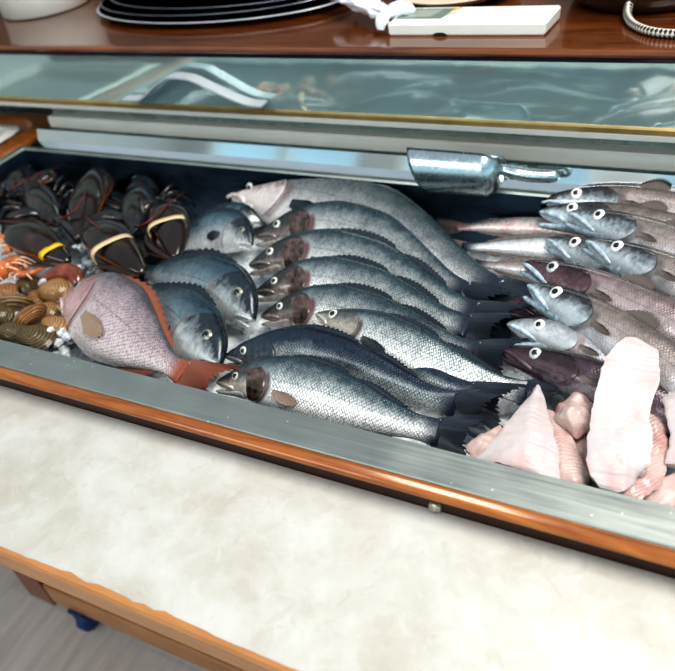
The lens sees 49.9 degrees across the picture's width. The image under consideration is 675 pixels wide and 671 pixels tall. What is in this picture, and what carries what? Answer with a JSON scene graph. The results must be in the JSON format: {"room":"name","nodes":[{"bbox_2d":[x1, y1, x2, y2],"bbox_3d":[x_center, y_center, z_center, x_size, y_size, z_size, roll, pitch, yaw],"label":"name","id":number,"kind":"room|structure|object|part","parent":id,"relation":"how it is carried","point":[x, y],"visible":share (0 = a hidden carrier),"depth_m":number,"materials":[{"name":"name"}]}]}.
{"room":"food shop","nodes":[
{"label":"food shop","id":0,"kind":"room"},
{"bbox_2d":[0,564,208,670],"bbox_3d":[-0.077,0.894,1.404,6.200,0.100,4.500,11,43,25],"label":"floor","id":1,"kind":"structure","parent":0,"point":[36,634],"depth_m":1.67,"materials":[{"name":"grey wood"}]},
{"bbox_2d":[0,0,674,670],"bbox_3d":[-0.012,-0.038,1.578,2.850,1.100,1.669,11,43,25],"label":"countertop","id":2,"kind":"structure","parent":1,"relation":"on","point":[212,547],"depth_m":0.83,"materials":[{"name":"beige stone"}]},
{"bbox_2d":[0,124,19,145],"bbox_3d":[-1.139,-0.362,1.715,0.512,0.030,0.645,11,43,25],"label":"tray","id":3,"kind":"object","parent":2,"relation":"in","point":[6,131],"visible":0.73,"depth_m":1.80,"materials":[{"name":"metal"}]},
{"bbox_3d":[-0.737,0.311,1.481,0.080,0.770,0.050,11,43,25],"label":"post","id":4,"kind":"part","parent":2,"relation":"part of","materials":[{"name":"red wood"}]},
{"bbox_2d":[0,0,87,20],"bbox_3d":[-0.751,-0.904,1.798,0.256,0.170,0.256,11,43,25],"label":"plastic tub","id":5,"kind":"object","parent":2,"relation":"on","point":[15,10],"visible":1,"depth_m":1.76,"materials":[{"name":"white plastic"}]},
{"bbox_3d":[0.204,0.746,1.258,1.928,0.070,0.024,11,43,25],"label":"rail","id":6,"kind":"part","parent":2,"relation":"part of","materials":[{"name":"orange wood"}]},
{"bbox_2d":[96,0,337,24],"bbox_3d":[-0.263,-0.739,1.605,0.656,0.014,0.331,11,43,25],"label":"oval dish","id":7,"kind":"object","parent":2,"relation":"on","point":[317,4],"visible":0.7,"depth_m":1.47,"materials":[{"name":"ceramic"}]},
{"bbox_2d":[99,0,314,17],"bbox_3d":[-0.271,-0.755,1.611,0.623,0.014,0.315,11,43,25],"label":"oval dish","id":8,"kind":"object","parent":7,"relation":"on","point":[108,5],"visible":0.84,"depth_m":1.50,"materials":[{"name":"black ceramic"}]},
{"bbox_2d":[111,0,289,10],"bbox_3d":[-0.253,-0.765,1.605,0.604,0.014,0.305,11,43,25],"label":"oval dish","id":9,"kind":"object","parent":8,"relation":"on","point":[165,5],"visible":1,"depth_m":1.51,"materials":[{"name":"black ceramic"}]},
{"bbox_2d":[0,54,674,142],"bbox_3d":[-0.048,-0.447,1.332,2.850,0.130,0.050,11,43,25],"label":"glass lid","id":10,"kind":"object","parent":2,"relation":"attached to","point":[614,101],"visible":1,"depth_m":1.30,"materials":[{"name":"teal"}]},
{"bbox_3d":[-0.299,-0.491,1.442,0.344,0.058,0.036,11,43,25],"label":"handle","id":11,"kind":"part","parent":10,"relation":"part of","materials":[{"name":"silver metal"}]},
{"bbox_3d":[-0.032,-0.412,1.381,2.850,0.010,0.015,11,43,25],"label":"rail","id":12,"kind":"part","parent":10,"relation":"part of","materials":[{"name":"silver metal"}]},
{"bbox_2d":[0,146,674,548],"bbox_3d":[0.020,-0.021,1.140,2.002,0.161,0.638,11,43,25],"label":"display tray","id":13,"kind":"object","parent":2,"relation":"in","point":[208,184],"visible":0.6,"depth_m":0.93,"materials":[{"name":"metal"}]},
{"bbox_2d":[0,150,547,242],"bbox_3d":[0.027,-0.031,1.153,1.964,0.157,0.576,11,43,25],"label":"display case interior","id":14,"kind":"object","parent":13,"relation":"in","point":[208,184],"depth_m":1.49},
{"bbox_2d":[0,210,674,488],"bbox_3d":[0.027,-0.030,1.154,1.936,0.123,0.554,11,43,25],"label":"crushed ice","id":15,"kind":"object","parent":13,"relation":"in","point":[64,345],"visible":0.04,"depth_m":1.17,"materials":[{"name":"white ice"}]},
{"bbox_2d":[0,233,12,254],"bbox_3d":[-0.662,-0.160,1.387,0.090,0.040,0.068,-29,42,-22],"label":"prawn","id":16,"kind":"object","parent":15,"relation":"on","point":[8,250],"visible":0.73,"depth_m":1.38,"materials":[{"name":"orange food"}]},
{"bbox_2d":[0,302,14,324],"bbox_3d":[-0.567,-0.033,1.207,0.057,0.034,0.039,-18,39,-10],"label":"clam","id":17,"kind":"object","parent":15,"relation":"on","point":[7,313],"visible":0.76,"depth_m":1.20,"materials":[{"name":"brown food"}]},
{"bbox_2d":[0,283,17,294],"bbox_3d":[-0.585,-0.075,1.273,0.052,0.030,0.039,11,43,25],"label":"clam","id":18,"kind":"object","parent":15,"relation":"on","point":[5,288],"visible":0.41,"depth_m":1.26,"materials":[{"name":"brown food"}]},
{"bbox_2d":[0,321,27,342],"bbox_3d":[-0.525,-0.005,1.169,0.056,0.031,0.046,11,43,25],"label":"clam","id":19,"kind":"object","parent":15,"relation":"on","point":[8,330],"visible":0.72,"depth_m":1.16,"materials":[{"name":"brown food"}]},
{"bbox_2d":[0,292,34,311],"bbox_3d":[-0.544,-0.057,1.228,0.060,0.040,0.039,11,43,25],"label":"clam","id":20,"kind":"object","parent":15,"relation":"on","point":[18,301],"visible":0.82,"depth_m":1.21,"materials":[{"name":"brown food"}]},
{"bbox_2d":[0,254,35,281],"bbox_3d":[-0.611,-0.115,1.311,0.116,0.045,0.091,-4,39,9],"label":"prawn","id":21,"kind":"object","parent":15,"relation":"on","point":[7,264],"visible":0.96,"depth_m":1.30,"materials":[{"name":"orange food"}]},
{"bbox_3d":[-0.577,-0.128,1.303,0.040,0.015,0.009,-1,39,11],"label":"leg","id":22,"kind":"part","parent":21,"relation":"part of","materials":[{"name":"orange food"}]},
{"bbox_3d":[-0.574,-0.133,1.312,0.040,0.017,0.008,0,40,13],"label":"leg","id":23,"kind":"part","parent":21,"relation":"part of","materials":[{"name":"orange food"}]},
{"bbox_2d":[0,252,45,281],"bbox_3d":[-0.588,-0.123,1.322,0.080,0.026,0.150,-34,44,-27],"label":"prawn","id":24,"kind":"object","parent":15,"relation":"on","point":[19,273],"visible":0.74,"depth_m":1.29,"materials":[{"name":"orange food"}]},
{"bbox_2d":[15,276,40,295],"bbox_3d":[-0.555,-0.091,1.299,0.050,0.030,0.054,11,43,25],"label":"clam","id":25,"kind":"object","parent":15,"relation":"on","point":[25,286],"visible":0.73,"depth_m":1.28,"materials":[{"name":"brown food"}]},
{"bbox_2d":[15,304,46,324],"bbox_3d":[-0.501,-0.032,1.185,0.036,0.041,0.054,11,43,25],"label":"clam","id":26,"kind":"object","parent":15,"relation":"on","point":[32,314],"visible":0.82,"depth_m":1.17,"materials":[{"name":"brown food"}]},
{"bbox_2d":[0,164,67,204],"bbox_3d":[-0.705,-0.301,1.622,0.140,0.105,0.220,11,43,25],"label":"lobster","id":27,"kind":"object","parent":15,"relation":"on","point":[14,179],"visible":0.63,"depth_m":1.62,"materials":[{"name":"black food"}]},
{"bbox_3d":[-0.712,-0.336,1.636,0.068,0.044,0.026,15,45,29],"label":"claw arm","id":28,"kind":"part","parent":27,"relation":"part of"},
{"bbox_2d":[14,324,56,350],"bbox_3d":[-0.479,0.005,1.149,0.074,0.039,0.060,11,43,25],"label":"clam","id":29,"kind":"object","parent":15,"relation":"on","point":[36,336],"visible":0.83,"depth_m":1.13,"materials":[{"name":"brown food"}]},
{"bbox_2d":[27,289,46,303],"bbox_3d":[-0.521,-0.062,1.262,0.044,0.031,0.057,11,43,25],"label":"clam","id":30,"kind":"object","parent":15,"relation":"on","point":[33,294],"visible":0.4,"depth_m":1.25,"materials":[{"name":"brown food"}]},
{"bbox_2d":[40,301,60,322],"bbox_3d":[-0.495,-0.041,1.236,0.052,0.030,0.052,11,43,25],"label":"clam","id":31,"kind":"object","parent":15,"relation":"on","point":[52,310],"visible":0.27,"depth_m":1.23,"materials":[{"name":"beige food"}]},
{"bbox_2d":[40,316,66,337],"bbox_3d":[-0.457,-0.013,1.167,0.057,0.030,0.045,11,43,25],"label":"clam","id":32,"kind":"object","parent":15,"relation":"on","point":[58,322],"visible":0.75,"depth_m":1.16,"materials":[{"name":"beige food"}]},
{"bbox_2d":[38,278,69,301],"bbox_3d":[-0.487,-0.079,1.250,0.054,0.033,0.045,11,43,25],"label":"clam","id":33,"kind":"object","parent":15,"relation":"on","point":[53,289],"visible":0.96,"depth_m":1.24,"materials":[{"name":"beige food"}]},
{"bbox_2d":[0,167,113,267],"bbox_3d":[-0.609,-0.246,1.518,0.416,0.106,0.344,11,43,25],"label":"lobster","id":34,"kind":"object","parent":15,"relation":"on","point":[31,231],"visible":0.91,"depth_m":1.46,"materials":[{"name":"black food"}]},
{"bbox_3d":[-0.732,-0.284,1.630,0.090,0.062,0.034,11,43,25],"label":"leg","id":35,"kind":"part","parent":34,"relation":"part of","materials":[{"name":"black food"}]},
{"bbox_3d":[-0.717,-0.264,1.594,0.088,0.059,0.056,11,43,25],"label":"leg","id":36,"kind":"part","parent":34,"relation":"part of","materials":[{"name":"black food"}]},
{"bbox_3d":[-0.636,-0.244,1.498,0.091,0.041,0.026,-16,39,-7],"label":"claw arm","id":37,"kind":"part","parent":34,"relation":"part of"},
{"bbox_3d":[-0.638,-0.332,1.667,0.029,0.062,0.083,-6,39,5],"label":"leg","id":38,"kind":"part","parent":34,"relation":"part of","materials":[{"name":"black food"}]},
{"bbox_3d":[-0.605,-0.319,1.637,0.017,0.059,0.092,16,45,29],"label":"leg","id":39,"kind":"part","parent":34,"relation":"part of","materials":[{"name":"black food"}]},
{"bbox_3d":[-0.550,-0.222,1.459,0.026,0.035,0.148,-33,44,-26],"label":"claw arm","id":40,"kind":"part","parent":34,"relation":"part of"},
{"bbox_3d":[-0.575,-0.298,1.596,0.089,0.057,0.012,-24,40,-16],"label":"leg","id":41,"kind":"part","parent":34,"relation":"part of","materials":[{"name":"black food"}]},
{"bbox_2d":[37,263,84,285],"bbox_3d":[-0.477,-0.103,1.262,0.091,0.041,0.046,6,41,20],"label":"clam","id":42,"kind":"object","parent":15,"relation":"on","point":[70,272],"visible":0.72,"depth_m":1.25,"materials":[{"name":"red food"}]},
{"bbox_2d":[80,175,196,277],"bbox_3d":[-0.398,-0.233,1.449,0.227,0.106,0.488,-13,38,-3],"label":"lobster","id":43,"kind":"object","parent":15,"relation":"on","point":[144,213],"visible":0.94,"depth_m":1.33,"materials":[{"name":"black food"}]},
{"bbox_3d":[-0.445,-0.228,1.430,0.107,0.039,0.026,-3,39,10],"label":"claw arm","id":44,"kind":"part","parent":43,"relation":"part of"},
{"bbox_3d":[-0.476,-0.253,1.520,0.100,0.059,0.017,4,41,18],"label":"leg","id":45,"kind":"part","parent":43,"relation":"part of","materials":[{"name":"black food"}]},
{"bbox_3d":[-0.486,-0.279,1.562,0.131,0.062,0.019,21,48,33],"label":"leg","id":46,"kind":"part","parent":43,"relation":"part of","materials":[{"name":"black food"}]},
{"bbox_3d":[-0.379,-0.247,1.438,0.026,0.038,0.069,19,47,32],"label":"claw arm","id":47,"kind":"part","parent":43,"relation":"part of"},
{"bbox_3d":[-0.365,-0.287,1.544,0.057,0.062,0.012,-36,45,-29],"label":"leg","id":48,"kind":"part","parent":43,"relation":"part of","materials":[{"name":"black food"}]},
{"bbox_3d":[-0.345,-0.278,1.521,0.087,0.059,0.016,-27,41,-20],"label":"leg","id":49,"kind":"part","parent":43,"relation":"part of","materials":[{"name":"black food"}]},
{"bbox_3d":[-0.335,-0.255,1.483,0.089,0.057,0.012,-8,38,3],"label":"leg","id":50,"kind":"part","parent":43,"relation":"part of","materials":[{"name":"black food"}]},
{"bbox_2d":[57,272,245,390],"bbox_3d":[-0.294,0.003,1.088,0.131,0.086,0.446,-36,45,-29],"label":"pink bream","id":51,"kind":"object","parent":15,"relation":"on","point":[117,320],"visible":0.96,"depth_m":1.09,"materials":[{"name":"pink food"}]},
{"bbox_2d":[134,275,227,374],"bbox_3d":[-0.279,-0.052,1.181,0.107,0.087,0.424,-27,41,-20],"label":"gilthead bream","id":52,"kind":"object","parent":15,"relation":"on","point":[197,327],"visible":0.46,"depth_m":1.07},
{"bbox_2d":[145,206,253,279],"bbox_3d":[-0.284,-0.177,1.378,0.256,0.067,0.126,-12,38,-2],"label":"gilthead bream","id":53,"kind":"object","parent":15,"relation":"on","point":[226,230],"visible":0.62,"depth_m":1.37,"materials":[{"name":"grey food"}]},
{"bbox_2d":[144,248,258,328],"bbox_3d":[-0.269,-0.098,1.244,0.418,0.107,0.094,24,50,35],"label":"gilthead bream","id":54,"kind":"object","parent":15,"relation":"on","point":[230,285],"visible":0.58,"depth_m":1.15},
{"bbox_2d":[208,202,261,228],"bbox_3d":[-0.259,-0.220,1.451,0.221,0.061,0.065,-10,38,1],"label":"gilthead bream","id":55,"kind":"object","parent":15,"relation":"on","point":[246,209],"visible":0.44,"depth_m":1.43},
{"bbox_2d":[216,354,493,454],"bbox_3d":[0.012,0.084,0.913,0.378,0.069,0.069,13,44,26],"label":"fish","id":56,"kind":"object","parent":15,"relation":"on","point":[311,386],"visible":0.9,"depth_m":0.91,"materials":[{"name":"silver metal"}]},
{"bbox_2d":[225,324,511,437],"bbox_3d":[0.029,0.050,0.963,0.418,0.081,0.069,14,44,27],"label":"fish","id":57,"kind":"object","parent":15,"relation":"on","point":[361,361],"visible":0.69,"depth_m":0.95,"materials":[{"name":"food"}]},
{"bbox_2d":[226,178,531,366],"bbox_3d":[0.074,-0.164,1.260,0.192,0.109,0.794,-31,43,-24],"label":"fish","id":58,"kind":"object","parent":15,"relation":"on","point":[270,200],"visible":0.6,"depth_m":1.28,"materials":[{"name":"food"}]},
{"bbox_2d":[256,200,508,299],"bbox_3d":[0.080,-0.130,1.219,0.158,0.089,0.542,-36,45,-29],"label":"fish","id":59,"kind":"object","parent":15,"relation":"on","point":[335,214],"visible":0.57,"depth_m":1.26,"materials":[{"name":"food"}]},
{"bbox_2d":[238,324,532,428],"bbox_3d":[0.049,0.047,0.986,0.434,0.070,0.076,15,45,28],"label":"fish","id":60,"kind":"object","parent":15,"relation":"on","point":[435,377],"visible":0.23,"depth_m":0.92,"materials":[{"name":"food"}]},
{"bbox_2d":[257,254,522,340],"bbox_3d":[0.068,-0.048,1.096,0.442,0.074,0.107,18,46,31],"label":"fish","id":61,"kind":"object","parent":15,"relation":"on","point":[335,269],"visible":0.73,"depth_m":1.11,"materials":[{"name":"food"}]},
{"bbox_2d":[249,228,533,338],"bbox_3d":[0.075,-0.082,1.145,0.514,0.080,0.139,23,49,35],"label":"fish","id":62,"kind":"object","parent":15,"relation":"on","point":[288,250],"visible":0.62,"depth_m":1.18,"materials":[{"name":"food"}]},
{"bbox_2d":[261,282,533,374],"bbox_3d":[0.074,-0.008,1.045,0.423,0.070,0.092,16,46,30],"label":"fish","id":63,"kind":"object","parent":15,"relation":"on","point":[300,307],"visible":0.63,"depth_m":1.07,"materials":[{"name":"food"}]},
{"bbox_2d":[312,308,558,409],"bbox_3d":[0.126,0.033,0.961,0.382,0.078,0.077,14,45,28],"label":"fish","id":64,"kind":"object","parent":15,"relation":"on","point":[408,340],"visible":0.71,"depth_m":0.96,"materials":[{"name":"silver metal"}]},
{"bbox_2d":[465,425,501,457],"bbox_3d":[0.178,0.128,0.850,0.059,0.016,0.033,-25,41,-18],"label":"fish fillet","id":65,"kind":"object","parent":15,"relation":"on","point":[479,444],"visible":0.62,"depth_m":0.85,"materials":[{"name":"pink food"}]},
{"bbox_2d":[436,217,587,237],"bbox_3d":[0.353,-0.170,1.208,0.400,0.047,0.045,8,42,22],"label":"hake","id":66,"kind":"object","parent":15,"relation":"on","point":[500,227],"visible":0.3,"depth_m":1.23,"materials":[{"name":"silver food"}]},
{"bbox_2d":[541,180,674,212],"bbox_3d":[0.565,-0.178,1.091,0.508,0.066,0.069,16,45,29],"label":"hake","id":67,"kind":"object","parent":66,"relation":"on","point":[634,195],"visible":0.57,"depth_m":1.14,"materials":[{"name":"grey food"}]},
{"bbox_2d":[453,233,575,258],"bbox_3d":[0.356,-0.134,1.165,0.386,0.054,0.058,5,41,19],"label":"hake","id":68,"kind":"object","parent":15,"relation":"on","point":[526,245],"visible":0.42,"depth_m":1.17,"materials":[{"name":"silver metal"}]},
{"bbox_2d":[537,200,674,235],"bbox_3d":[0.538,-0.136,1.055,0.510,0.065,0.069,22,48,34],"label":"hake","id":69,"kind":"object","parent":68,"relation":"on","point":[557,214],"visible":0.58,"depth_m":1.13,"materials":[{"name":"grey food"}]},
{"bbox_2d":[471,256,563,282],"bbox_3d":[0.362,-0.090,1.131,0.374,0.060,0.059,5,41,18],"label":"hake","id":70,"kind":"object","parent":15,"relation":"on","point":[511,268],"visible":0.18,"depth_m":1.14,"materials":[{"name":"silver metal"}]},
{"bbox_2d":[502,294,547,320],"bbox_3d":[0.448,0.015,0.925,0.508,0.060,0.077,21,48,33],"label":"hake","id":71,"kind":"object","parent":15,"relation":"on","point":[527,312],"visible":0.13,"depth_m":1.03,"materials":[{"name":"black food"}]},
{"bbox_2d":[520,259,674,337],"bbox_3d":[0.432,-0.001,0.893,0.070,0.063,0.510,-29,42,-22],"label":"hake","id":72,"kind":"object","parent":71,"relation":"on","point":[629,292],"visible":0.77,"depth_m":0.95,"materials":[{"name":"food"}]},
{"bbox_2d":[547,409,589,485],"bbox_3d":[0.258,0.128,0.824,0.043,0.022,0.120,-3,39,10],"label":"fish fillet","id":73,"kind":"object","parent":15,"relation":"on","point":[572,466],"visible":0.56,"depth_m":0.80,"materials":[{"name":"pink food"}]},
{"bbox_2d":[543,235,614,274],"bbox_3d":[0.510,-0.059,0.989,0.513,0.064,0.068,27,51,37],"label":"hake","id":74,"kind":"object","parent":15,"relation":"on","point":[568,249],"visible":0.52,"depth_m":1.10,"materials":[{"name":"silver metal"}]},
{"bbox_2d":[564,209,674,253],"bbox_3d":[0.527,-0.087,0.976,0.070,0.063,0.509,-29,42,-22],"label":"hake","id":75,"kind":"object","parent":74,"relation":"on","point":[590,223],"visible":0.83,"depth_m":1.06,"materials":[{"name":"grey food"}]},
{"bbox_2d":[582,238,674,297],"bbox_3d":[0.522,-0.025,0.904,0.070,0.063,0.513,-30,42,-22],"label":"hake","id":76,"kind":"object","parent":74,"relation":"on","point":[621,258],"visible":0.94,"depth_m":1.00,"materials":[{"name":"silver metal"}]},
{"bbox_2d":[575,433,587,466],"bbox_3d":[0.279,0.136,0.829,0.050,0.022,0.070,-6,39,6],"label":"fish fillet","id":77,"kind":"object","parent":15,"relation":"on","point":[581,443],"visible":0.25,"depth_m":0.83,"materials":[{"name":"pink food"}]},
{"bbox_2d":[553,392,593,440],"bbox_3d":[0.279,0.090,0.850,0.054,0.042,0.072,-7,39,4],"label":"fish fillet","id":78,"kind":"object","parent":77,"relation":"on","point":[573,414],"visible":0.77,"depth_m":0.83,"materials":[{"name":"pink food"}]},
{"bbox_2d":[501,345,669,438],"bbox_3d":[0.392,0.087,0.833,0.446,0.056,0.062,22,49,34],"label":"hake","id":79,"kind":"object","parent":15,"relation":"on","point":[571,372],"visible":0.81,"depth_m":0.89,"materials":[{"name":"purple food"}]},
{"bbox_2d":[522,282,674,391],"bbox_3d":[0.406,0.051,0.836,0.071,0.062,0.511,-26,41,-19],"label":"hake","id":80,"kind":"object","parent":79,"relation":"on","point":[604,324],"visible":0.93,"depth_m":0.90,"materials":[{"name":"grey food"}]},
{"bbox_2d":[586,337,659,493],"bbox_3d":[0.320,0.084,0.806,0.070,0.052,0.201,11,43,25],"label":"fish fillet","id":81,"kind":"object","parent":79,"relation":"on","point":[620,435],"visible":0.98,"depth_m":0.80,"materials":[{"name":"food"}]},
{"bbox_2d":[623,413,668,499],"bbox_3d":[0.336,0.107,0.825,0.074,0.035,0.213,6,41,19],"label":"fish fillet","id":82,"kind":"object","parent":15,"relation":"on","point":[651,480],"visible":0.25,"depth_m":0.78,"materials":[{"name":"pink food"}]},
{"bbox_2d":[646,473,674,506],"bbox_3d":[0.358,0.165,0.760,0.083,0.022,0.041,-19,39,-11],"label":"fish fillet","id":83,"kind":"object","parent":15,"relation":"on","point":[665,495],"visible":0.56,"depth_m":0.75,"materials":[{"name":"pink food"}]},
{"bbox_2d":[662,391,674,467],"bbox_3d":[0.390,0.091,0.813,0.064,0.035,0.135,4,41,17],"label":"fish fillet","id":84,"kind":"object","parent":15,"relation":"on","point":[668,401],"visible":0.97,"depth_m":0.80,"materials":[{"name":"pink food"}]},
{"bbox_2d":[407,147,559,196],"bbox_3d":[0.242,-0.275,1.202,0.243,0.091,0.105,11,43,25],"label":"ice scoop","id":85,"kind":"object","parent":13,"relation":"on","point":[436,171],"visible":1,"depth_m":1.18,"materials":[{"name":"metal"}]},
{"bbox_2d":[407,147,505,196],"bbox_3d":[0.204,-0.282,1.220,0.156,0.091,0.105,11,43,25],"label":"bowl","id":86,"kind":"object","parent":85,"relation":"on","point":[436,171],"depth_m":1.18,"materials":[{"name":"metal"}]},
{"bbox_3d":[0.306,-0.265,1.178,0.107,0.034,0.028,5,41,19],"label":"handle","id":87,"kind":"part","parent":85,"relation":"part of","materials":[{"name":"metal"}]},
{"bbox_2d":[477,384,560,478],"bbox_3d":[0.226,0.106,0.838,0.097,0.024,0.135,11,43,25],"label":"fish fillet","id":88,"kind":"object","parent":13,"relation":"on","point":[526,441],"visible":0.91,"depth_m":0.81,"materials":[{"name":"pink food"}]},
{"bbox_2d":[506,318,605,360],"bbox_3d":[0.402,0.054,0.868,0.444,0.055,0.062,25,50,36],"label":"hake","id":89,"kind":"object","parent":13,"relation":"in","point":[549,333],"visible":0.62,"depth_m":0.94,"materials":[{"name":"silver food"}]},
{"bbox_3d":[-0.322,0.086,0.966,2.850,0.014,0.014,11,43,25],"label":"moulding","id":90,"kind":"part","parent":2,"relation":"part of","materials":[{"name":"brown wood"}]},
{"bbox_3d":[0.037,-0.240,1.600,2.850,0.772,0.150,11,43,25],"label":"panel","id":91,"kind":"part","parent":2,"relation":"part of","materials":[{"name":"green metal"}]},
{"bbox_2d":[30,127,674,191],"bbox_3d":[0.260,-0.279,1.269,2.190,0.040,0.052,11,43,25],"label":"ledge","id":92,"kind":"structure","parent":2,"relation":"attached to","point":[386,164],"depth_m":1.43,"materials":[{"name":"metal"}]},
{"bbox_3d":[0.286,-0.335,1.302,2.190,0.026,0.024,11,43,25],"label":"rail","id":93,"kind":"part","parent":2,"relation":"part of","materials":[{"name":"metal"}]},
{"bbox_2d":[332,0,415,29],"bbox_3d":[0.058,-0.615,1.323,0.080,0.065,0.207,-24,40,-17],"label":"plastic bag","id":94,"kind":"object","parent":2,"relation":"on","point":[381,12],"visible":1,"depth_m":1.27,"materials":[{"name":"white plastic"}]},
{"bbox_2d":[388,5,560,35],"bbox_3d":[0.229,-0.536,1.234,0.278,0.024,0.084,11,43,25],"label":"kitchen scale","id":95,"kind":"object","parent":2,"relation":"on","point":[488,20],"visible":0.92,"depth_m":1.21,"materials":[{"name":"white plastic"}]},
{"bbox_2d":[403,0,487,7],"bbox_3d":[0.229,-0.659,1.387,0.240,0.024,0.240,11,43,25],"label":"plate","id":96,"kind":"object","parent":95,"relation":"on","point":[423,3],"visible":0.83,"depth_m":1.32,"materials":[{"name":"ceramic"}]},
{"bbox_2d":[575,0,674,12],"bbox_3d":[0.525,-0.634,1.215,0.282,0.114,0.282,11,43,25],"label":"pot","id":97,"kind":"object","parent":2,"relation":"on","point":[615,6],"visible":0.93,"depth_m":1.16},
{"bbox_2d":[623,1,674,38],"bbox_3d":[0.491,-0.500,1.103,0.084,0.058,0.228,-18,39,-9],"label":"cable","id":98,"kind":"object","parent":2,"relation":"on","point":[629,19],"visible":1,"depth_m":1.10,"materials":[{"name":"silver metal"}]}
]}

